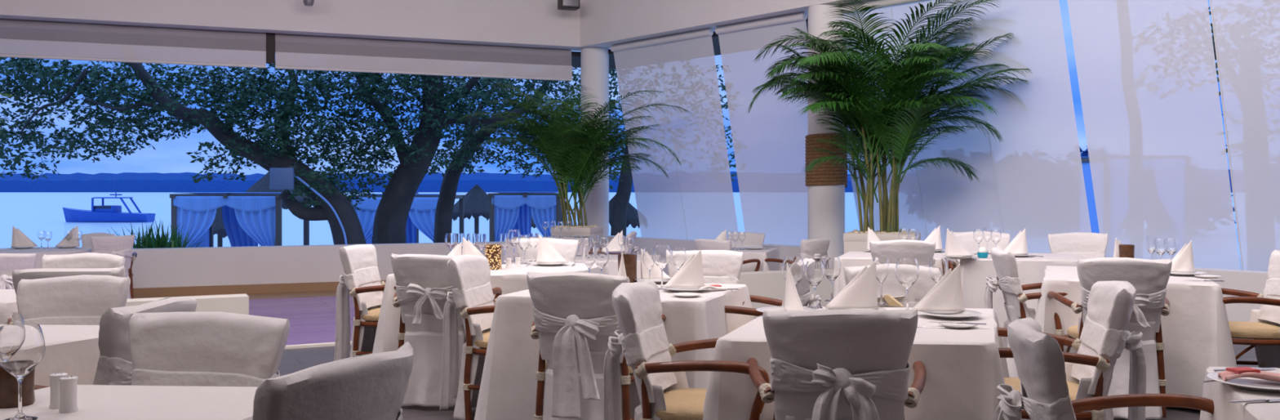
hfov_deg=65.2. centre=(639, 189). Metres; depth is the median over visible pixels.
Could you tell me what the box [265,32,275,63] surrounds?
trim
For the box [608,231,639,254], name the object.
armchair
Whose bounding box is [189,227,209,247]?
curtain
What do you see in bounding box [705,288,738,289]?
knife
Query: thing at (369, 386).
armchair
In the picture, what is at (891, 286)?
armchair
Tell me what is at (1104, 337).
armchair
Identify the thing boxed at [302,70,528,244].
tree
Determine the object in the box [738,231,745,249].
wine glass
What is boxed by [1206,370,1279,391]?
plate
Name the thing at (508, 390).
tablecloth
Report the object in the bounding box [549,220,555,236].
wine glass
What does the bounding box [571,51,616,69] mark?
trim
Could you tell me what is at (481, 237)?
wine glass
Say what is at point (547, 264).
plate
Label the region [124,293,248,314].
wall
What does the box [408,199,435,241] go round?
curtain
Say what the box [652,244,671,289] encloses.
wine glass
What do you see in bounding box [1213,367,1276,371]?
knife
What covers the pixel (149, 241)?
bush
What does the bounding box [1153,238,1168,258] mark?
wine glass
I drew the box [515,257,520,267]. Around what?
shaker
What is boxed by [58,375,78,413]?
shaker
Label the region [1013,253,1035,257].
plate
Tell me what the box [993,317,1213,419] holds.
armchair
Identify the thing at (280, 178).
floodlight
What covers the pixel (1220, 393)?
tablecloth
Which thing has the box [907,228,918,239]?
wine glass
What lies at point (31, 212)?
sea
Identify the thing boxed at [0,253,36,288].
armchair
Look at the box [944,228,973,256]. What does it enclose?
napkin
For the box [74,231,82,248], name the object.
wine glass
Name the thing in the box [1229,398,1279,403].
knife
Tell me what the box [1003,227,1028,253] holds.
napkin
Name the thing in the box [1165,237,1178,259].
wine glass
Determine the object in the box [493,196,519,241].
curtain
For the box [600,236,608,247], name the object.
wine glass
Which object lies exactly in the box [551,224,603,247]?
planter
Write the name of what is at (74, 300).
armchair
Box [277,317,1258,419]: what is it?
floor
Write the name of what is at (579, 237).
wine glass
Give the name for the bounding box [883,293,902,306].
menu stand
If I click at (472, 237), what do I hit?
wine glass
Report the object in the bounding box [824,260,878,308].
napkin
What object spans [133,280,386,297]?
baseboard
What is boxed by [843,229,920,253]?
planter
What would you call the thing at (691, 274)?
napkin
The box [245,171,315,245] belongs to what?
thatched umbrella
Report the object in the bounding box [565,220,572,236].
wine glass
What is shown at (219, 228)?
thatched umbrella
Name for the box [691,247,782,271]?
tablecloth
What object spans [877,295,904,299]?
plate
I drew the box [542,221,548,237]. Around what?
wine glass
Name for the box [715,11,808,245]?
screen
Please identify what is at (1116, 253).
napkin
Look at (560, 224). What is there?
wine glass
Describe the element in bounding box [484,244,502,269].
candle holder
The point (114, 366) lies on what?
armchair
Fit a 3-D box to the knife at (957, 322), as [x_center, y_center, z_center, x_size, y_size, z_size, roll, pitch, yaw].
[1.270,0.532,4.002,0.220,0.008,0.018,0,0,20]
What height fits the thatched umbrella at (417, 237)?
2.479 m
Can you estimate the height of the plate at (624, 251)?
0.022 m
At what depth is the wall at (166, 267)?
14.31 m
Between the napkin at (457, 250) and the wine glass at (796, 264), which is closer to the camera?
the wine glass at (796, 264)
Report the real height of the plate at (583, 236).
0.022 m
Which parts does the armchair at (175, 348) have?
sash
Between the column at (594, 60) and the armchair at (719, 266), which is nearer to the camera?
the armchair at (719, 266)
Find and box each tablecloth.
[0,246,91,268]
[0,288,17,312]
[0,384,257,419]
[34,324,100,386]
[372,262,609,353]
[474,283,754,419]
[502,235,594,262]
[574,253,663,281]
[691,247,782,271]
[702,306,1009,419]
[833,250,949,297]
[960,252,1080,337]
[1034,265,1236,396]
[1200,366,1279,419]
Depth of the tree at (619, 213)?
22.36 m
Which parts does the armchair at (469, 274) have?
leg, backrest, sash, armrest, seat frame, seat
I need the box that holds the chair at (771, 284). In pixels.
[668,270,834,317]
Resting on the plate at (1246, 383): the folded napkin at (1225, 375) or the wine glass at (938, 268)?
the folded napkin at (1225, 375)
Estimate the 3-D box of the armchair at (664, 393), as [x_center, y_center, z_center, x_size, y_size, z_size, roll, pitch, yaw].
[0.202,0.837,3.936,0.681,0.929,0.636,0,0,14]
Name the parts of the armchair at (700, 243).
backrest, armrest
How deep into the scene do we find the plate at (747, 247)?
12.37 m
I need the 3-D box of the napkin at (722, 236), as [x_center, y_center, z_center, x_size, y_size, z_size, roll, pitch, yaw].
[0.951,0.598,12.325,0.243,0.222,0.074,0,0,-12]
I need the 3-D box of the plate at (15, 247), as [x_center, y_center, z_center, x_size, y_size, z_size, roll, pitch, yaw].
[-7.682,0.718,12.443,0.268,0.022,0.268,0,0,0]
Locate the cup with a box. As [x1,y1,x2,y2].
[977,252,988,257]
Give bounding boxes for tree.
[0,57,366,244]
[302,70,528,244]
[433,66,580,242]
[608,64,737,235]
[1079,145,1088,158]
[1208,6,1227,152]
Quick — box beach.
[1239,257,1241,270]
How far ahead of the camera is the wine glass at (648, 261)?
5.55 m
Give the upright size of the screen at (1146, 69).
3.252 m
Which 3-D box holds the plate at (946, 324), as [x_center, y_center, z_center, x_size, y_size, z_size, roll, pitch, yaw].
[1.274,0.542,4.005,0.153,0.014,0.153,0,0,0]
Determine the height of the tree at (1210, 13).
5.942 m
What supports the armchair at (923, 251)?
on the floor at (293, 360)
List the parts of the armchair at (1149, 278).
leg, armrest, leg, seat, sash, backrest, leg, armrest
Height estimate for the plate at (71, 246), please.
0.022 m
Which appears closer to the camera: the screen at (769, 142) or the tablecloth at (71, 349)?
the tablecloth at (71, 349)
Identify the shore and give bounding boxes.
[0,168,1232,191]
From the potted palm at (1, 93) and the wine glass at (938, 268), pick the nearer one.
the wine glass at (938, 268)
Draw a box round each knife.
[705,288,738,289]
[929,321,986,324]
[1184,280,1223,281]
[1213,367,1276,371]
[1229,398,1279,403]
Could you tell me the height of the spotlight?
0.340 m
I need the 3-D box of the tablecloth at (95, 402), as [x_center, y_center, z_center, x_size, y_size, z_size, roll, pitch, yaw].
[-1.396,0.907,2.317,0.940,0.714,1.414,0,0,20]
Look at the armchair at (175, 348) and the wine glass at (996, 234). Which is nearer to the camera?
the armchair at (175, 348)
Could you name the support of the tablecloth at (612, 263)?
on the dining table
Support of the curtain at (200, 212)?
hanging from the cabana at (250, 219)
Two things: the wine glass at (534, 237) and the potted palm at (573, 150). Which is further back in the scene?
the potted palm at (573, 150)
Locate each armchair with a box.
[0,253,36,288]
[12,265,124,293]
[16,274,130,324]
[34,296,196,389]
[40,252,124,268]
[81,232,115,252]
[90,234,137,298]
[128,311,289,386]
[252,341,413,419]
[333,244,395,360]
[391,253,502,406]
[440,253,497,419]
[516,237,578,262]
[526,271,666,419]
[603,280,769,419]
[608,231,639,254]
[667,249,744,304]
[694,238,760,271]
[724,257,822,315]
[731,231,764,247]
[746,308,926,419]
[764,237,830,264]
[844,262,936,307]
[869,239,935,266]
[947,231,1009,271]
[984,245,1067,377]
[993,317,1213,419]
[997,280,1146,419]
[1047,257,1172,419]
[1048,231,1107,258]
[1221,249,1279,368]
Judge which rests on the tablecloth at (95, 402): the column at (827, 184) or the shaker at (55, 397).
the shaker at (55, 397)
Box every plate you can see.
[10,246,33,248]
[56,245,78,248]
[532,261,568,266]
[571,235,591,237]
[608,250,625,253]
[635,277,671,283]
[662,286,711,292]
[671,292,701,297]
[743,246,764,249]
[755,306,817,311]
[825,306,886,310]
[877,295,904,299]
[917,309,982,319]
[934,248,945,252]
[937,320,977,328]
[942,254,977,258]
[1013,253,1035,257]
[1169,271,1206,275]
[1194,274,1222,278]
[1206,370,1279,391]
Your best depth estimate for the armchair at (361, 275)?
6.79 m
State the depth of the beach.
34.71 m
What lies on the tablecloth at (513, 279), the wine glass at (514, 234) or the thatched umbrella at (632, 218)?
the wine glass at (514, 234)
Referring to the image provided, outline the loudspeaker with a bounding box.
[557,0,579,10]
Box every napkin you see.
[11,226,38,246]
[56,225,79,246]
[447,241,462,255]
[462,236,484,255]
[536,234,567,262]
[605,230,624,251]
[617,250,626,276]
[640,248,671,279]
[663,249,704,287]
[698,284,727,289]
[715,229,726,239]
[783,262,804,311]
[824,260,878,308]
[866,226,880,249]
[911,263,964,311]
[924,225,942,249]
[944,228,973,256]
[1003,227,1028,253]
[1113,237,1121,257]
[1170,240,1195,271]
[1217,369,1279,382]
[1226,366,1260,373]
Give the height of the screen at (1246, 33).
3.254 m
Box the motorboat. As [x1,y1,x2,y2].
[62,191,155,222]
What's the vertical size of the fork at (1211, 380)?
0.007 m
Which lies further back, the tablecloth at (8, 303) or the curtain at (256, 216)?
the curtain at (256, 216)
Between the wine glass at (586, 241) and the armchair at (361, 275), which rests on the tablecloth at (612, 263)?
the wine glass at (586, 241)
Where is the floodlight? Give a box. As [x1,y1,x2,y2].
[269,164,297,189]
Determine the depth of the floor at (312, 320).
11.93 m
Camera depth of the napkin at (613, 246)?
11.54 m
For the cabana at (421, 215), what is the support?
on the beach
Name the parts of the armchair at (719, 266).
backrest, sash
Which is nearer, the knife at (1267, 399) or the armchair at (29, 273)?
the knife at (1267, 399)
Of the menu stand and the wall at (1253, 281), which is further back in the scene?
the wall at (1253, 281)
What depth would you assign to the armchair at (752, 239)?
13.18 m
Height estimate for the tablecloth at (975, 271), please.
0.714 m
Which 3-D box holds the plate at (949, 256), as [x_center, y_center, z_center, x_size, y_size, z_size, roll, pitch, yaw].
[2.563,0.538,8.010,0.268,0.022,0.268,0,0,0]
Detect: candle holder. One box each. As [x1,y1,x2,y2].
[0,365,35,408]
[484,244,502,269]
[617,253,636,282]
[1118,244,1134,257]
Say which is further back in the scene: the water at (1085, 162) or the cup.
the water at (1085, 162)
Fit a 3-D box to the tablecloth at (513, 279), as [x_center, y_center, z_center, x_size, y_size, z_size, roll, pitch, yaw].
[-0.945,0.907,7.021,1.719,0.714,1.322,0,0,0]
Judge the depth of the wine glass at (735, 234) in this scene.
12.20 m
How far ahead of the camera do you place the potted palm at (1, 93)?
10.75 m
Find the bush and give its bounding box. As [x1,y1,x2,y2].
[106,217,204,248]
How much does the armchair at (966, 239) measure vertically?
0.928 m
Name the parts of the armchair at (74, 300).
sash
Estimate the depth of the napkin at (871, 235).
8.87 m
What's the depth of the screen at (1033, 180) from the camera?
11.14 m
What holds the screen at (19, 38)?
hanging from the trim at (536, 24)
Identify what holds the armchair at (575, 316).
on the floor at (293, 360)
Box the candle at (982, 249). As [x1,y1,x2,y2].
[977,246,987,252]
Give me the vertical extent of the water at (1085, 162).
3.452 m
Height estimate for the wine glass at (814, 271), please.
0.215 m
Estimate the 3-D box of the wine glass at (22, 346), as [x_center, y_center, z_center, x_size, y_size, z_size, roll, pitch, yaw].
[-1.478,0.436,2.384,0.104,0.225,0.104,0,0,0]
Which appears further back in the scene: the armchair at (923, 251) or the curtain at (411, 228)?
the curtain at (411, 228)
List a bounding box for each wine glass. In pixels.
[0,311,24,326]
[0,323,44,419]
[37,230,44,248]
[44,231,52,248]
[64,230,72,242]
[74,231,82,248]
[444,232,455,252]
[454,233,464,247]
[466,233,476,245]
[476,233,486,252]
[499,233,509,263]
[507,229,520,261]
[518,234,529,263]
[528,232,538,261]
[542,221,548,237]
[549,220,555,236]
[557,221,564,237]
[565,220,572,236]
[575,235,582,256]
[582,237,591,246]
[582,246,595,272]
[591,235,598,247]
[595,247,608,273]
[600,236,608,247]
[617,235,624,253]
[626,237,634,253]
[643,247,654,279]
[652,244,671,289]
[671,247,686,270]
[725,231,732,249]
[732,231,738,249]
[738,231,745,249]
[782,256,804,285]
[804,261,824,308]
[822,257,840,302]
[874,257,888,305]
[895,257,919,309]
[898,227,908,239]
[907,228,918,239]
[928,258,947,283]
[973,228,984,254]
[982,227,991,253]
[990,229,1001,246]
[1145,235,1156,259]
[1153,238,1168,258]
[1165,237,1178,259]
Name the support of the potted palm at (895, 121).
in the planter at (855, 240)
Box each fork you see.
[916,325,955,328]
[1203,379,1216,382]
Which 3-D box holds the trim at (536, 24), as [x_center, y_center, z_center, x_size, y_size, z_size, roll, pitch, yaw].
[-6.916,-3.095,13.881,13.291,1.610,0.460,0,0,-22]
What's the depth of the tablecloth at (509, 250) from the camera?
13.15 m
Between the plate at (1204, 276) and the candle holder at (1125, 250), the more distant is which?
the candle holder at (1125, 250)
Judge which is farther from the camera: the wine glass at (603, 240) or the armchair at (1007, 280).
the wine glass at (603, 240)
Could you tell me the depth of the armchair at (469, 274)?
5.66 m
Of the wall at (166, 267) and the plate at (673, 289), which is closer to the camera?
the plate at (673, 289)
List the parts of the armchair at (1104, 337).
armrest, seat, armrest, seat frame, leg, sash, backrest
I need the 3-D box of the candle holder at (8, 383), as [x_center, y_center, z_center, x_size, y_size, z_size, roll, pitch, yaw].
[-1.606,0.497,2.562,0.096,0.105,0.096,0,0,0]
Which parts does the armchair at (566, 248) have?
sash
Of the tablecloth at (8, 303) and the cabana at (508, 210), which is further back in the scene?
the cabana at (508, 210)
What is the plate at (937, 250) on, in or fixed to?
on the tablecloth at (851, 258)
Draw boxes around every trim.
[0,0,582,50]
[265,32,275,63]
[284,340,351,349]
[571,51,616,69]
[579,0,866,48]
[608,14,808,67]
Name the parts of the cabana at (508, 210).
post, roof frame, post, post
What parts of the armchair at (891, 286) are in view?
sash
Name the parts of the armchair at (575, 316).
armrest, leg, sash, backrest, seat, seat frame, leg, armrest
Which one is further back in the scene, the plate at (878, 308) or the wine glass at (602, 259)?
the wine glass at (602, 259)
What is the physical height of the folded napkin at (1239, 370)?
0.010 m
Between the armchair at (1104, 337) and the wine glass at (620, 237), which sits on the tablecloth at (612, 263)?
the wine glass at (620, 237)
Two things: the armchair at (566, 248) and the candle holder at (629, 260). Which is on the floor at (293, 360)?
the armchair at (566, 248)
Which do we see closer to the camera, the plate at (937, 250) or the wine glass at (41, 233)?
the plate at (937, 250)
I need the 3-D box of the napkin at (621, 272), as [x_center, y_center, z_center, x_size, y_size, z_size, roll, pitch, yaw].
[-0.106,0.428,5.477,0.067,0.202,0.221,0,0,-7]
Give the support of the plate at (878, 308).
on the tablecloth at (965, 367)
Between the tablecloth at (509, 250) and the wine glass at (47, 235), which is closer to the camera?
the wine glass at (47, 235)
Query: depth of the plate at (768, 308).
4.48 m
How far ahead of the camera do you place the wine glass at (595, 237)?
11.15 m
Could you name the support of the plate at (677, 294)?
on the tablecloth at (508, 390)
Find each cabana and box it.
[169,191,310,247]
[347,193,465,244]
[488,191,564,241]
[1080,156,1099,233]
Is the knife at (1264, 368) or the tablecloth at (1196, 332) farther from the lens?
the tablecloth at (1196, 332)
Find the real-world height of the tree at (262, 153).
5.565 m
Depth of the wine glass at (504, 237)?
7.41 m
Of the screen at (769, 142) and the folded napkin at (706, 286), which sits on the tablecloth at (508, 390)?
the folded napkin at (706, 286)
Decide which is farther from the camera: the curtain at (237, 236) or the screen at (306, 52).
the curtain at (237, 236)
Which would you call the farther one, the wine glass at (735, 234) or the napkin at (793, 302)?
the wine glass at (735, 234)
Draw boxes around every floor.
[248,295,355,349]
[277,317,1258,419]
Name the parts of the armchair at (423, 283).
armrest, leg, sash, backrest, armrest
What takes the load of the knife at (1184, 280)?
on the tablecloth at (1196, 332)
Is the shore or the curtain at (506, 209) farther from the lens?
the shore
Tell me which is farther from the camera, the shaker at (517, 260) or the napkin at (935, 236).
the napkin at (935, 236)
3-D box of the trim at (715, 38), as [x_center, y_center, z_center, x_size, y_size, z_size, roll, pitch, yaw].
[0.993,-2.240,15.539,1.440,0.080,5.955,0,0,-41]
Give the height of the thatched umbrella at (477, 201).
2.730 m
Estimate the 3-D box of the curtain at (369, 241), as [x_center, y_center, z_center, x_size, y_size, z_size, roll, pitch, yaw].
[-7.776,1.347,28.020,0.008,2.206,2.108,0,0,0]
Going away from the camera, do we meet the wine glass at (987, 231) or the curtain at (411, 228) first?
the wine glass at (987, 231)
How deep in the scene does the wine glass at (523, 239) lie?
7.40 m
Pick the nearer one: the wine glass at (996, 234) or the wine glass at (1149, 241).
the wine glass at (1149, 241)
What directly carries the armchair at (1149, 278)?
on the floor at (293, 360)
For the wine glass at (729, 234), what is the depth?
12.20 m
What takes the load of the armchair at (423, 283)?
on the floor at (293, 360)
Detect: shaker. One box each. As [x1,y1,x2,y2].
[48,372,67,408]
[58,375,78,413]
[505,257,511,267]
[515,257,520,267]
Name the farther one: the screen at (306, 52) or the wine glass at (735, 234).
the screen at (306, 52)
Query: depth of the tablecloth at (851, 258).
8.12 m
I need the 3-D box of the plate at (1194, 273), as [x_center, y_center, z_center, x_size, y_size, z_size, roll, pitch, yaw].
[3.498,0.538,6.445,0.268,0.022,0.268,0,0,0]
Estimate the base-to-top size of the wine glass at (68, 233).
0.215 m
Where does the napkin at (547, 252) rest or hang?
on the plate at (547, 264)
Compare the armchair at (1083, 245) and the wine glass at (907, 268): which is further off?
the armchair at (1083, 245)
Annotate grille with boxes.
[563,0,578,6]
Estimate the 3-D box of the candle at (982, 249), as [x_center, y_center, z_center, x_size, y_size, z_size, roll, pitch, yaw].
[2.772,0.498,8.088,0.072,0.077,0.072,0,0,0]
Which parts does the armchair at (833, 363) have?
armrest, sash, armrest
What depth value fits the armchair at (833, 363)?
3.16 m
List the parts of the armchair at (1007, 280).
sash, backrest, leg, armrest, armrest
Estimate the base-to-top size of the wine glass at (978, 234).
0.215 m
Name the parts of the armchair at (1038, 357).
backrest, sash, armrest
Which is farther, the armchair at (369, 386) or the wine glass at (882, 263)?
the wine glass at (882, 263)
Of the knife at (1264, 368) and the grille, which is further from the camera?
the grille
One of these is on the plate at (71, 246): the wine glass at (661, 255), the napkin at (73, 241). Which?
the napkin at (73, 241)
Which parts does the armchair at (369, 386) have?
sash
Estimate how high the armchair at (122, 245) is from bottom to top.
0.928 m
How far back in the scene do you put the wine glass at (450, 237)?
7.68 m
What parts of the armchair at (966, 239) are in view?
armrest, sash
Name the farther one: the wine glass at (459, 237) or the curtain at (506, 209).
the curtain at (506, 209)
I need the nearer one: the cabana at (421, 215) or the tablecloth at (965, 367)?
the tablecloth at (965, 367)
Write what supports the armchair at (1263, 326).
on the floor at (293, 360)
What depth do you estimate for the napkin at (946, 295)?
4.38 m
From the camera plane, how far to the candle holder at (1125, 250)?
6.89 m
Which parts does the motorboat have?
canopy post, canopy post, canopy post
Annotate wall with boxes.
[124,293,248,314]
[131,241,503,288]
[607,235,1267,321]
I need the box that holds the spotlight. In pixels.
[302,0,314,5]
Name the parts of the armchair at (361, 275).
leg, backrest, sash, seat frame, seat, armrest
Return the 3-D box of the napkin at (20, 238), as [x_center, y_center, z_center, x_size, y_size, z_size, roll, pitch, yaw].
[-7.675,0.578,12.475,0.287,0.262,0.087,0,0,-13]
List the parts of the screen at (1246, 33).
edge cord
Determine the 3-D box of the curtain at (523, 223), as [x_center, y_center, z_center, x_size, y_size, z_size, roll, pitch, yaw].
[-3.310,1.319,27.387,0.663,2.264,0.078,0,0,0]
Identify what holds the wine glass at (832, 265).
on the tablecloth at (965, 367)
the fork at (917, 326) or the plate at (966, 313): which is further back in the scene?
the plate at (966, 313)
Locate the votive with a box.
[977,246,988,257]
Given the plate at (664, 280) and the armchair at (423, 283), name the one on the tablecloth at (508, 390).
the plate at (664, 280)
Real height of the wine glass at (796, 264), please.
0.245 m
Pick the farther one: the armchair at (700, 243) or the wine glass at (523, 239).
the armchair at (700, 243)
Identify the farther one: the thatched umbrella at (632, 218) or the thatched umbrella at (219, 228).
the thatched umbrella at (219, 228)
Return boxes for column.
[580,46,608,237]
[804,3,848,257]
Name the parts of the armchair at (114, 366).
armrest, sash, backrest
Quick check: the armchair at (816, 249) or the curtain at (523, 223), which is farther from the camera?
the curtain at (523, 223)
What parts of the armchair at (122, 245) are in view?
sash, backrest, leg, armrest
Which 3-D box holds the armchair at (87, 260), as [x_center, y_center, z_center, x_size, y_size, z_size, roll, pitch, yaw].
[-3.294,0.837,5.686,0.636,0.928,0.681,0,0,3]
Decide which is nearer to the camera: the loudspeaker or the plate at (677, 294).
the plate at (677, 294)
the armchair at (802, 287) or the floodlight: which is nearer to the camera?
the armchair at (802, 287)
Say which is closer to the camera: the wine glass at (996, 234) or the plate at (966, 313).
the plate at (966, 313)
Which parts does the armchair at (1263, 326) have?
armrest, armrest, seat, seat frame, backrest, sash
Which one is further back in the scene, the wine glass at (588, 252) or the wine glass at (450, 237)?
the wine glass at (450, 237)
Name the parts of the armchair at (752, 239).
sash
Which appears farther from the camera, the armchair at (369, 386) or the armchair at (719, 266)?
the armchair at (719, 266)
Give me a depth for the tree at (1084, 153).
60.01 m
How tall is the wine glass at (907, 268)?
0.245 m
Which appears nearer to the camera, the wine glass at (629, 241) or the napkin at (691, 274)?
the napkin at (691, 274)
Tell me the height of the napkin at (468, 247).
0.202 m
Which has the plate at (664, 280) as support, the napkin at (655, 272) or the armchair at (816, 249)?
the napkin at (655, 272)
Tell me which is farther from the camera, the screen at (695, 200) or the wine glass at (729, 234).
the screen at (695, 200)
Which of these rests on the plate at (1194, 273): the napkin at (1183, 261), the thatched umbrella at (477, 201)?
the napkin at (1183, 261)
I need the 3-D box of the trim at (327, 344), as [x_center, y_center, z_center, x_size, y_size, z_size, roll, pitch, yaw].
[-1.463,1.289,8.918,3.740,0.022,0.070,0,0,-27]
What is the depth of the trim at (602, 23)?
14.52 m
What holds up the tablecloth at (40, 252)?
on the dining table
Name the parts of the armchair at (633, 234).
sash, backrest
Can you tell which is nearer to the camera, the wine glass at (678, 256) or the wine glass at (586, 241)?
the wine glass at (678, 256)
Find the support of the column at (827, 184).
on the floor at (312, 320)
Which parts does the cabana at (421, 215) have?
roof frame, post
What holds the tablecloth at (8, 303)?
on the dining table
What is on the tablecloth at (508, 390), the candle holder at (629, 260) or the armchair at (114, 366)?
the candle holder at (629, 260)
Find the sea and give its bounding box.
[0,191,1239,257]
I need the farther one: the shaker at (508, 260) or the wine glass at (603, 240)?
the wine glass at (603, 240)
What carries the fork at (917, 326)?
on the tablecloth at (965, 367)
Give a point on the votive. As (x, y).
(982, 252)
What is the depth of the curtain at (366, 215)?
26.95 m
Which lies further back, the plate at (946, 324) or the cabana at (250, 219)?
the cabana at (250, 219)
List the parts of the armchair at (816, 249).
armrest, sash, backrest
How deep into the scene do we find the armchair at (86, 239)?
12.97 m
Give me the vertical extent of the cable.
1.442 m
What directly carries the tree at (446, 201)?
on the beach
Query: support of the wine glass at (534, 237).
on the tablecloth at (513, 279)
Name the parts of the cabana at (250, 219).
post, post, roof frame, post, post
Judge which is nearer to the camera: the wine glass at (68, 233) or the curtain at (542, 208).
the wine glass at (68, 233)
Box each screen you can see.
[0,18,266,67]
[275,33,572,80]
[610,27,738,239]
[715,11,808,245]
[840,0,1091,253]
[1066,0,1239,269]
[1209,0,1279,271]
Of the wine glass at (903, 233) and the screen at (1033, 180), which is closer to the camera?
the wine glass at (903, 233)
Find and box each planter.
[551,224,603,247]
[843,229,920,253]
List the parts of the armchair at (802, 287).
armrest, armrest, sash, backrest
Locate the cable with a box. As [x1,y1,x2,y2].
[293,173,346,244]
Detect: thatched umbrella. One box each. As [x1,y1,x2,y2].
[213,206,227,246]
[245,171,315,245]
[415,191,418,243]
[452,183,489,233]
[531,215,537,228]
[608,195,639,228]
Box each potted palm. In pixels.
[0,92,14,133]
[457,82,691,226]
[746,0,1032,232]
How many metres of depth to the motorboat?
83.29 m
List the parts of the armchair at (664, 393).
backrest, sash, leg, seat, armrest, armrest, leg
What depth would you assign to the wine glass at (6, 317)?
2.59 m
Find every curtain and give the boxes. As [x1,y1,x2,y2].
[176,198,216,247]
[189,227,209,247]
[221,204,257,246]
[234,198,275,245]
[354,206,376,241]
[365,235,372,244]
[405,213,417,243]
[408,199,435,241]
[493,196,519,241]
[512,203,531,234]
[530,196,555,236]

